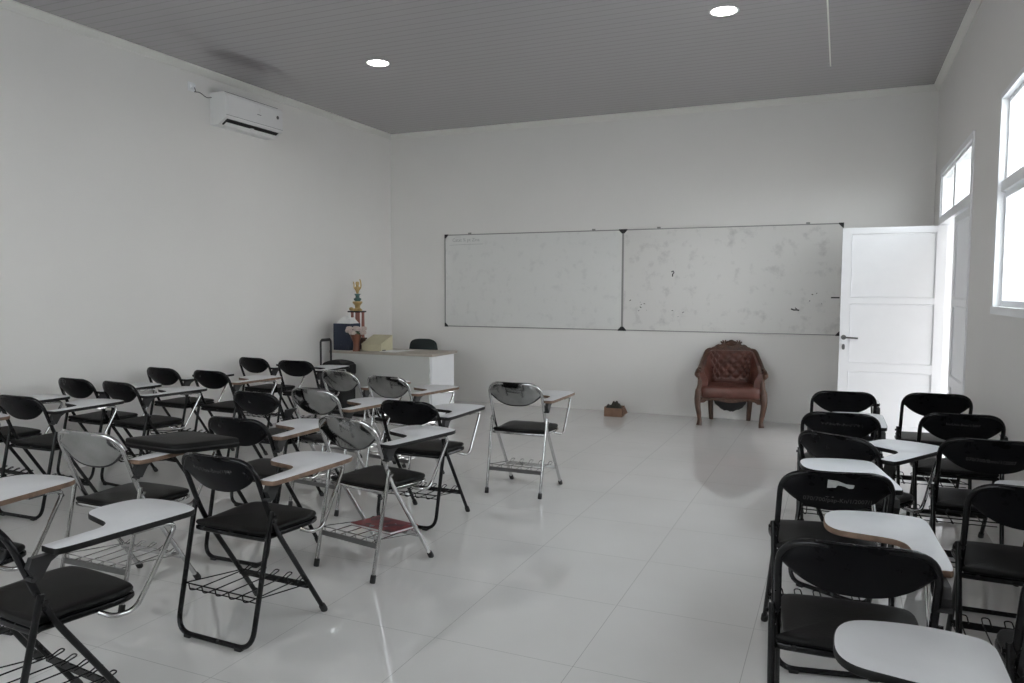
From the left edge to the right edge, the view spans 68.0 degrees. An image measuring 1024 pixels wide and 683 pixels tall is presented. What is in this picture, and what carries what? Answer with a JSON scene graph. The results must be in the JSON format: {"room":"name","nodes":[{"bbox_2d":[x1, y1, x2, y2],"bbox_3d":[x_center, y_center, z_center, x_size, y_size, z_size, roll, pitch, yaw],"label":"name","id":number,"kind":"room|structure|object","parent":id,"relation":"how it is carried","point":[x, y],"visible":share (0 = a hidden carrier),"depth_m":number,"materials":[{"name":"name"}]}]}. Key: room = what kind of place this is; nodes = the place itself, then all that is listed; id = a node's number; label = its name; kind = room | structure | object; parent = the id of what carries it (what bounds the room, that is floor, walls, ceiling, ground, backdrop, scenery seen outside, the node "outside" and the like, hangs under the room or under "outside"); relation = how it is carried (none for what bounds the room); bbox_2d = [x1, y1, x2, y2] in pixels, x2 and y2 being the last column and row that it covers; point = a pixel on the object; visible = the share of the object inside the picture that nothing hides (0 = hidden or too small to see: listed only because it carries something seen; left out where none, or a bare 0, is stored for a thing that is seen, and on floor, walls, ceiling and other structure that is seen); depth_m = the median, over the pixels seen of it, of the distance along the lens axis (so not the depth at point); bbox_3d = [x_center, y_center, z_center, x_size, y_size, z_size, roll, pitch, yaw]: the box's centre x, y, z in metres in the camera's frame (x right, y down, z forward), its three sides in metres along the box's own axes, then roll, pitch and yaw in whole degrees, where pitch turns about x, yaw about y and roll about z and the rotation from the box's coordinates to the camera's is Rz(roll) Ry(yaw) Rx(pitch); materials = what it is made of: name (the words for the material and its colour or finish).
{"room":"classroom","nodes":[
{"label":"classroom","id":0,"kind":"room"},
{"bbox_2d":[0,7,391,475],"bbox_3d":[-3.801,-0.709,5.566,0.180,3.533,10.815,2,4,23],"label":"wall","id":1,"kind":"structure","parent":0,"point":[138,232],"depth_m":6.79,"materials":[{"name":"paint"}]},
{"bbox_2d":[188,81,195,91],"bbox_3d":[-2.976,-2.376,7.070,0.045,0.084,0.084,2,4,23],"label":"wall socket","id":2,"kind":"object","parent":1,"relation":"attached to","point":[191,85],"visible":1,"depth_m":7.05,"materials":[{"name":"white paint"}]},
{"bbox_2d":[0,0,391,139],"bbox_3d":[-3.689,-2.437,5.407,0.050,0.062,10.455,2,4,23],"label":"trim","id":3,"kind":"structure","parent":1,"relation":"attached to","point":[11,5],"depth_m":6.80,"materials":[{"name":"white"}]},
{"bbox_2d":[210,91,282,139],"bbox_3d":[-2.652,-2.257,7.619,0.211,0.312,0.792,2,4,23],"label":"air conditioner","id":4,"kind":"object","parent":1,"relation":"attached to","point":[229,111],"visible":1,"depth_m":7.47,"materials":[{"name":"white plastic"}]},
{"bbox_2d":[222,119,277,135],"bbox_3d":[-2.615,-2.134,7.611,0.072,0.052,0.720,2,4,23],"label":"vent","id":5,"kind":"object","parent":4,"relation":"attached to","point":[248,126],"depth_m":7.57,"materials":[{"name":"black plastic"}]},
{"bbox_2d":[13,0,970,133],"bbox_3d":[-0.744,-2.425,4.130,6.830,0.100,10.815,2,4,23],"label":"ceiling","id":6,"kind":"structure","parent":0,"point":[454,63],"depth_m":6.50,"materials":[{"name":"grey plastic"}]},
{"bbox_2d":[366,59,389,66],"bbox_3d":[-1.233,-2.561,6.979,0.218,0.004,0.218,2,4,23],"label":"recessed light","id":7,"kind":"object","parent":6,"relation":"in","point":[375,62],"visible":1,"depth_m":6.98,"materials":[{"name":"white paint"}]},
{"bbox_2d":[368,60,387,65],"bbox_3d":[-1.233,-2.562,6.978,0.185,0.003,0.185,2,4,23],"label":"diffuser","id":8,"kind":"object","parent":7,"relation":"attached to","point":[370,62],"depth_m":6.97,"materials":[{"name":"white plastic"}]},
{"bbox_2d":[709,6,738,16],"bbox_3d":[1.582,-2.465,5.660,0.218,0.004,0.218,2,4,23],"label":"recessed light","id":9,"kind":"object","parent":6,"relation":"in","point":[720,11],"visible":1,"depth_m":5.66,"materials":[{"name":"white paint"}]},
{"bbox_2d":[827,0,830,65],"bbox_3d":[1.090,-2.280,2.740,0.012,0.014,9.350,2,4,23],"label":"trim","id":10,"kind":"structure","parent":6,"relation":"attached to","point":[827,0],"depth_m":6.08,"materials":[{"name":"white"}]},
{"bbox_2d":[0,400,1020,682],"bbox_3d":[-0.757,1.211,4.367,6.830,0.120,10.815,2,4,23],"label":"floor","id":11,"kind":"structure","parent":0,"point":[649,561],"depth_m":3.85,"materials":[{"name":"white tile"}]},
{"bbox_2d":[0,413,9,425],"bbox_3d":[-3.364,0.750,4.436,0.497,0.782,0.639,2,4,28],"label":"chair","id":12,"kind":"object","parent":11,"relation":"on","point":[2,416],"visible":1,"depth_m":4.54,"materials":[{"name":"black paint"}]},
{"bbox_2d":[0,394,69,476],"bbox_3d":[-3.493,0.695,5.275,0.497,0.782,0.638,2,4,26],"label":"chair","id":13,"kind":"object","parent":11,"relation":"on","point":[22,432],"visible":0.59,"depth_m":5.27,"materials":[{"name":"black paint"}]},
{"bbox_2d":[0,474,74,660],"bbox_3d":[-2.056,0.858,2.847,0.497,0.782,0.638,1,4,17],"label":"chair","id":14,"kind":"object","parent":11,"relation":"on","point":[16,488],"visible":0.73,"depth_m":2.92,"materials":[{"name":"black paint"}]},
{"bbox_2d":[0,395,123,520],"bbox_3d":[-2.988,0.712,5.048,0.497,0.782,0.638,2,4,22],"label":"chair","id":15,"kind":"object","parent":11,"relation":"on","point":[19,407],"visible":0.63,"depth_m":4.84,"materials":[{"name":"black paint"}]},
{"bbox_2d":[0,499,194,682],"bbox_3d":[-1.453,0.883,2.504,0.497,0.782,0.656,2,4,30],"label":"chair","id":16,"kind":"object","parent":11,"relation":"on","point":[43,600],"visible":1,"depth_m":2.42,"materials":[{"name":"black paint"}]},
{"bbox_2d":[56,377,161,479],"bbox_3d":[-3.170,0.649,5.995,0.497,0.782,0.639,2,4,26],"label":"chair","id":17,"kind":"object","parent":11,"relation":"on","point":[75,388],"visible":0.52,"depth_m":5.81,"materials":[{"name":"black paint"}]},
{"bbox_2d":[57,429,216,611],"bbox_3d":[-1.787,0.789,3.693,0.497,0.813,0.644,2,4,23],"label":"chair","id":18,"kind":"object","parent":11,"relation":"on","point":[91,449],"visible":0.8,"depth_m":3.51,"materials":[{"name":"silver metal"}]},
{"bbox_2d":[125,431,239,453],"bbox_3d":[-1.588,0.484,3.664,0.496,0.051,0.300,2,4,23],"label":"seat cushion","id":19,"kind":"object","parent":18,"relation":"on","point":[187,441],"visible":1,"depth_m":3.59,"materials":[{"name":"black leather"}]},
{"bbox_2d":[100,381,206,486],"bbox_3d":[-2.714,0.665,5.774,0.497,0.782,0.639,2,4,30],"label":"chair","id":20,"kind":"object","parent":11,"relation":"on","point":[127,392],"visible":0.74,"depth_m":5.63,"materials":[{"name":"black paint"}]},
{"bbox_2d":[145,367,233,453],"bbox_3d":[-2.882,0.597,6.805,0.498,0.782,0.639,2,4,27],"label":"chair","id":21,"kind":"object","parent":11,"relation":"on","point":[164,376],"visible":0.48,"depth_m":6.60,"materials":[{"name":"black paint"}]},
{"bbox_2d":[193,370,280,456],"bbox_3d":[-2.379,0.614,6.579,0.497,0.782,0.639,2,4,26],"label":"chair","id":22,"kind":"object","parent":11,"relation":"on","point":[208,379],"visible":0.55,"depth_m":6.37,"materials":[{"name":"black paint"}]},
{"bbox_2d":[177,451,352,651],"bbox_3d":[-1.067,0.830,3.336,0.497,0.782,0.638,2,4,25],"label":"chair","id":23,"kind":"object","parent":11,"relation":"on","point":[263,521],"visible":1,"depth_m":3.19,"materials":[{"name":"black paint"}]},
{"bbox_2d":[204,416,330,567],"bbox_3d":[-1.327,0.769,4.254,0.498,0.782,0.638,2,4,23],"label":"chair","id":24,"kind":"object","parent":11,"relation":"on","point":[249,432],"visible":0.41,"depth_m":4.02,"materials":[{"name":"black paint"}]},
{"bbox_2d":[238,357,311,428],"bbox_3d":[-2.440,0.533,7.821,0.497,0.782,0.639,2,4,28],"label":"chair","id":25,"kind":"object","parent":11,"relation":"on","point":[253,365],"visible":0.57,"depth_m":7.60,"materials":[{"name":"black paint"}]},
{"bbox_2d":[230,391,323,505],"bbox_3d":[-1.607,0.707,5.191,0.465,0.782,0.480,2,4,26],"label":"chair","id":26,"kind":"object","parent":11,"relation":"on","point":[256,403],"visible":0.45,"depth_m":5.00,"materials":[{"name":"black paint"}]},
{"bbox_2d":[277,360,349,422],"bbox_3d":[-1.968,0.553,7.533,0.497,0.782,0.638,2,4,19],"label":"chair","id":27,"kind":"object","parent":11,"relation":"on","point":[290,367],"visible":0.65,"depth_m":7.29,"materials":[{"name":"black paint"}]},
{"bbox_2d":[320,338,355,408],"bbox_3d":[-1.921,0.426,8.360,0.328,0.918,0.265,2,4,23],"label":"chair","id":28,"kind":"object","parent":11,"relation":"on","point":[343,397],"visible":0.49,"depth_m":8.30,"materials":[{"name":"black plastic"}]},
{"bbox_2d":[288,388,397,516],"bbox_3d":[-1.134,0.694,5.175,0.497,0.813,0.644,2,4,29],"label":"chair","id":29,"kind":"object","parent":11,"relation":"on","point":[313,401],"visible":0.59,"depth_m":4.96,"materials":[{"name":"silver metal"}]},
{"bbox_2d":[321,370,410,469],"bbox_3d":[-1.208,0.622,6.284,0.497,0.813,0.644,3,4,34],"label":"chair","id":30,"kind":"object","parent":11,"relation":"on","point":[340,381],"visible":0.41,"depth_m":6.04,"materials":[{"name":"silver metal"}]},
{"bbox_2d":[314,415,455,583],"bbox_3d":[-0.667,0.769,4.062,0.498,0.813,0.644,3,5,34],"label":"chair","id":31,"kind":"object","parent":11,"relation":"on","point":[346,433],"visible":0.88,"depth_m":3.91,"materials":[{"name":"silver metal"}]},
{"bbox_2d":[351,515,417,534],"bbox_3d":[-0.680,0.978,4.049,0.290,0.028,0.210,3,5,34],"label":"magazine","id":32,"kind":"object","parent":31,"relation":"in","point":[391,526],"visible":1,"depth_m":4.02,"materials":[{"name":"red paper"}]},
{"bbox_2d":[329,348,456,415],"bbox_3d":[-1.383,0.480,8.854,1.370,0.750,0.600,2,4,23],"label":"desk","id":33,"kind":"object","parent":11,"relation":"on","point":[420,367],"visible":0.6,"depth_m":8.55,"materials":[{"name":"beige laminate"}]},
{"bbox_2d":[333,323,360,350],"bbox_3d":[-1.947,-0.059,8.947,0.230,0.310,0.225,2,4,23],"label":"file box","id":34,"kind":"object","parent":33,"relation":"on","point":[342,340],"visible":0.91,"depth_m":8.85,"materials":[{"name":"blue plastic"}]},
{"bbox_2d":[337,315,358,323],"bbox_3d":[-1.935,-0.265,8.936,0.200,0.102,0.160,2,4,23],"label":"plastic bag","id":35,"kind":"object","parent":34,"relation":"on","point":[348,319],"visible":1,"depth_m":8.89,"materials":[{"name":"white plastic"}]},
{"bbox_2d":[345,326,366,350],"bbox_3d":[-1.790,-0.034,8.719,0.249,0.291,0.227,0,4,1],"label":"flower vase","id":36,"kind":"object","parent":33,"relation":"on","point":[357,332],"visible":1,"depth_m":8.68,"materials":[{"name":"brown ceramic"}]},
{"bbox_2d":[348,279,366,348],"bbox_3d":[-1.859,-0.332,9.118,0.180,0.833,0.170,2,4,23],"label":"trophy","id":37,"kind":"object","parent":33,"relation":"on","point":[357,302],"visible":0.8,"depth_m":9.08,"materials":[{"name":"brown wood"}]},
{"bbox_2d":[361,334,392,350],"bbox_3d":[-1.578,0.014,8.873,0.268,0.175,0.254,2,4,23],"label":"box","id":38,"kind":"object","parent":33,"relation":"on","point":[375,342],"visible":1,"depth_m":8.81,"materials":[{"name":"beige cardboard"}]},
{"bbox_2d":[388,350,414,351],"bbox_3d":[-1.302,0.107,8.751,0.210,0.002,0.296,3,5,40],"label":"paper sheet","id":39,"kind":"object","parent":33,"relation":"on","point":[389,350],"visible":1,"depth_m":8.78,"materials":[{"name":"white paper"}]},
{"bbox_2d":[366,375,458,473],"bbox_3d":[-0.775,0.646,5.936,0.497,0.813,0.644,3,4,32],"label":"chair","id":40,"kind":"object","parent":11,"relation":"on","point":[392,387],"visible":0.54,"depth_m":5.73,"materials":[{"name":"silver metal"}]},
{"bbox_2d":[409,339,437,349],"bbox_3d":[-1.197,0.396,9.493,0.446,0.845,0.477,2,4,23],"label":"desk chair","id":41,"kind":"object","parent":11,"relation":"on","point":[425,344],"visible":0.29,"depth_m":9.60,"materials":[{"name":"black paint"}]},
{"bbox_2d":[376,400,484,530],"bbox_3d":[-0.509,0.731,4.879,0.497,0.782,0.638,2,4,23],"label":"chair","id":42,"kind":"object","parent":11,"relation":"on","point":[408,413],"visible":0.8,"depth_m":4.68,"materials":[{"name":"black paint"}]},
{"bbox_2d":[485,381,574,498],"bbox_3d":[0.143,0.672,5.587,0.497,0.813,0.644,2,4,23],"label":"chair","id":43,"kind":"object","parent":11,"relation":"on","point":[508,393],"visible":1,"depth_m":5.39,"materials":[{"name":"silver metal"}]},
{"bbox_2d":[604,405,627,416],"bbox_3d":[1.210,0.809,8.831,0.248,0.115,0.150,2,4,20],"label":"cardboard box","id":44,"kind":"object","parent":11,"relation":"on","point":[610,412],"visible":0.96,"depth_m":8.77,"materials":[{"name":"brown cardboard"}]},
{"bbox_2d":[606,401,621,408],"bbox_3d":[1.193,0.752,8.834,0.192,0.128,0.132,2,4,20],"label":"folded cloth","id":45,"kind":"object","parent":44,"relation":"in","point":[614,404],"visible":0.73,"depth_m":8.80,"materials":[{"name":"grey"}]},
{"bbox_2d":[694,340,767,427],"bbox_3d":[2.405,0.451,8.345,0.758,0.917,0.560,1,4,16],"label":"armchair","id":46,"kind":"object","parent":11,"relation":"on","point":[732,374],"visible":1,"depth_m":8.30,"materials":[{"name":"red leather"}]},
{"bbox_2d":[701,382,760,399],"bbox_3d":[2.398,0.534,8.327,0.622,0.148,0.495,1,4,16],"label":"seat cushion","id":47,"kind":"object","parent":46,"relation":"on","point":[709,390],"depth_m":8.12,"materials":[{"name":"red leather"}]},
{"bbox_2d":[761,458,902,682],"bbox_3d":[1.302,0.850,3.158,0.502,0.782,0.728,1,4,12],"label":"chair","id":48,"kind":"object","parent":11,"relation":"on","point":[834,484],"visible":0.62,"depth_m":2.86,"materials":[{"name":"black paint"}]},
{"bbox_2d":[796,411,886,542],"bbox_3d":[1.958,0.763,4.530,0.477,0.782,0.728,2,4,23],"label":"chair","id":49,"kind":"object","parent":11,"relation":"on","point":[852,424],"visible":0.45,"depth_m":4.21,"materials":[{"name":"black paint"}]},
{"bbox_2d":[807,391,879,459],"bbox_3d":[2.354,0.704,5.454,0.477,0.782,0.728,1,4,18],"label":"chair","id":50,"kind":"object","parent":11,"relation":"on","point":[831,401],"visible":0.41,"depth_m":5.12,"materials":[{"name":"black paint"}]},
{"bbox_2d":[766,510,953,682],"bbox_3d":[1.043,0.903,2.334,0.487,0.782,0.728,2,4,20],"label":"chair","id":51,"kind":"object","parent":11,"relation":"on","point":[800,623],"visible":0.87,"depth_m":2.14,"materials":[{"name":"black paint"}]},
{"bbox_2d":[788,430,938,600],"bbox_3d":[1.755,0.813,3.748,0.638,0.782,0.498,-3,5,-37],"label":"chair","id":52,"kind":"object","parent":11,"relation":"on","point":[818,444],"visible":0.45,"depth_m":3.60,"materials":[{"name":"black paint"}]},
{"bbox_2d":[833,620,1011,682],"bbox_3d":[0.694,0.959,1.451,0.477,0.782,0.728,2,4,23],"label":"chair","id":53,"kind":"object","parent":11,"relation":"on","point":[879,651],"visible":1,"depth_m":1.59,"materials":[{"name":"black paint"}]},
{"bbox_2d":[892,393,972,516],"bbox_3d":[2.825,0.719,5.128,0.458,0.798,0.480,2,4,20],"label":"chair","id":54,"kind":"object","parent":11,"relation":"on","point":[923,404],"visible":0.56,"depth_m":4.95,"materials":[{"name":"black paint"}]},
{"bbox_2d":[906,412,1007,557],"bbox_3d":[2.502,0.772,4.302,0.465,0.798,0.480,2,4,20],"label":"chair","id":55,"kind":"object","parent":11,"relation":"on","point":[945,426],"visible":0.55,"depth_m":4.13,"materials":[{"name":"black paint"}]},
{"bbox_2d":[928,437,1023,617],"bbox_3d":[2.212,0.818,3.584,0.458,0.798,0.480,2,4,23],"label":"chair","id":56,"kind":"object","parent":11,"relation":"on","point":[988,456],"visible":0.52,"depth_m":3.41,"materials":[{"name":"black paint"}]},
{"bbox_2d":[945,480,1023,644],"bbox_3d":[1.883,0.866,2.823,0.476,0.798,0.638,2,4,23],"label":"chair","id":57,"kind":"object","parent":11,"relation":"on","point":[1002,502],"visible":0.78,"depth_m":2.69,"materials":[{"name":"black paint"}]},
{"bbox_2d":[994,584,1023,682],"bbox_3d":[1.510,0.921,1.963,0.458,0.798,0.480,2,4,23],"label":"chair","id":58,"kind":"object","parent":11,"relation":"on","point":[1009,643],"visible":0.91,"depth_m":1.93,"materials":[{"name":"black paint"}]},
{"bbox_2d":[390,91,938,423],"bbox_3d":[1.446,-0.919,9.082,6.650,3.533,0.180,2,4,23],"label":"wall","id":59,"kind":"structure","parent":0,"point":[866,162],"depth_m":8.91,"materials":[{"name":"paint"}]},
{"bbox_2d":[444,229,622,330],"bbox_3d":[0.217,-0.772,9.513,2.400,1.221,0.021,2,4,23],"label":"whiteboard","id":60,"kind":"object","parent":59,"relation":"attached to","point":[557,279],"visible":1,"depth_m":9.47,"materials":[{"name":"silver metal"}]},
{"bbox_2d":[391,84,937,139],"bbox_3d":[1.324,-2.647,8.899,6.470,0.062,0.050,2,4,23],"label":"trim","id":61,"kind":"structure","parent":59,"relation":"attached to","point":[920,88],"depth_m":8.63,"materials":[{"name":"white"}]},
{"bbox_2d":[622,222,843,335],"bbox_3d":[2.418,-0.702,8.558,2.400,1.221,0.029,2,4,23],"label":"whiteboard","id":62,"kind":"object","parent":59,"relation":"attached to","point":[756,279],"visible":0.94,"depth_m":8.52,"materials":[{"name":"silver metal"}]},
{"bbox_2d":[934,0,1023,587],"bbox_3d":[2.301,-0.515,2.930,0.180,3.533,10.455,2,4,23],"label":"wall","id":63,"kind":"structure","parent":0,"point":[990,56],"depth_m":4.90,"materials":[{"name":"paint"}]},
{"bbox_2d":[838,225,947,439],"bbox_3d":[3.687,-0.075,7.398,0.905,2.068,0.136,2,4,23],"label":"door","id":64,"kind":"structure","parent":63,"relation":"in","point":[893,279],"depth_m":7.37,"materials":[{"name":"white paint"}]},
{"bbox_2d":[938,130,974,486],"bbox_3d":[3.746,-0.267,6.372,0.142,2.600,1.960,2,4,23],"label":"door frame","id":65,"kind":"structure","parent":63,"relation":"attached to","point":[956,177],"depth_m":6.41,"materials":[{"name":"white paint"}]},
{"bbox_2d":[945,208,968,478],"bbox_3d":[3.541,0.016,5.991,0.040,2.068,0.945,2,4,23],"label":"door","id":66,"kind":"structure","parent":63,"relation":"in","point":[961,223],"depth_m":6.09,"materials":[{"name":"white paint"}]},
{"bbox_2d":[934,0,982,90],"bbox_3d":[2.202,-2.250,2.862,0.050,0.062,10.455,2,4,23],"label":"trim","id":67,"kind":"structure","parent":63,"relation":"attached to","point":[973,8],"depth_m":6.19,"materials":[{"name":"white paint"}]},
{"bbox_2d":[990,67,1023,317],"bbox_3d":[2.435,-0.734,3.286,0.170,1.295,2.640,2,4,23],"label":"window","id":68,"kind":"structure","parent":63,"relation":"in","point":[1008,268],"depth_m":4.46,"materials":[{"name":"white paint"}]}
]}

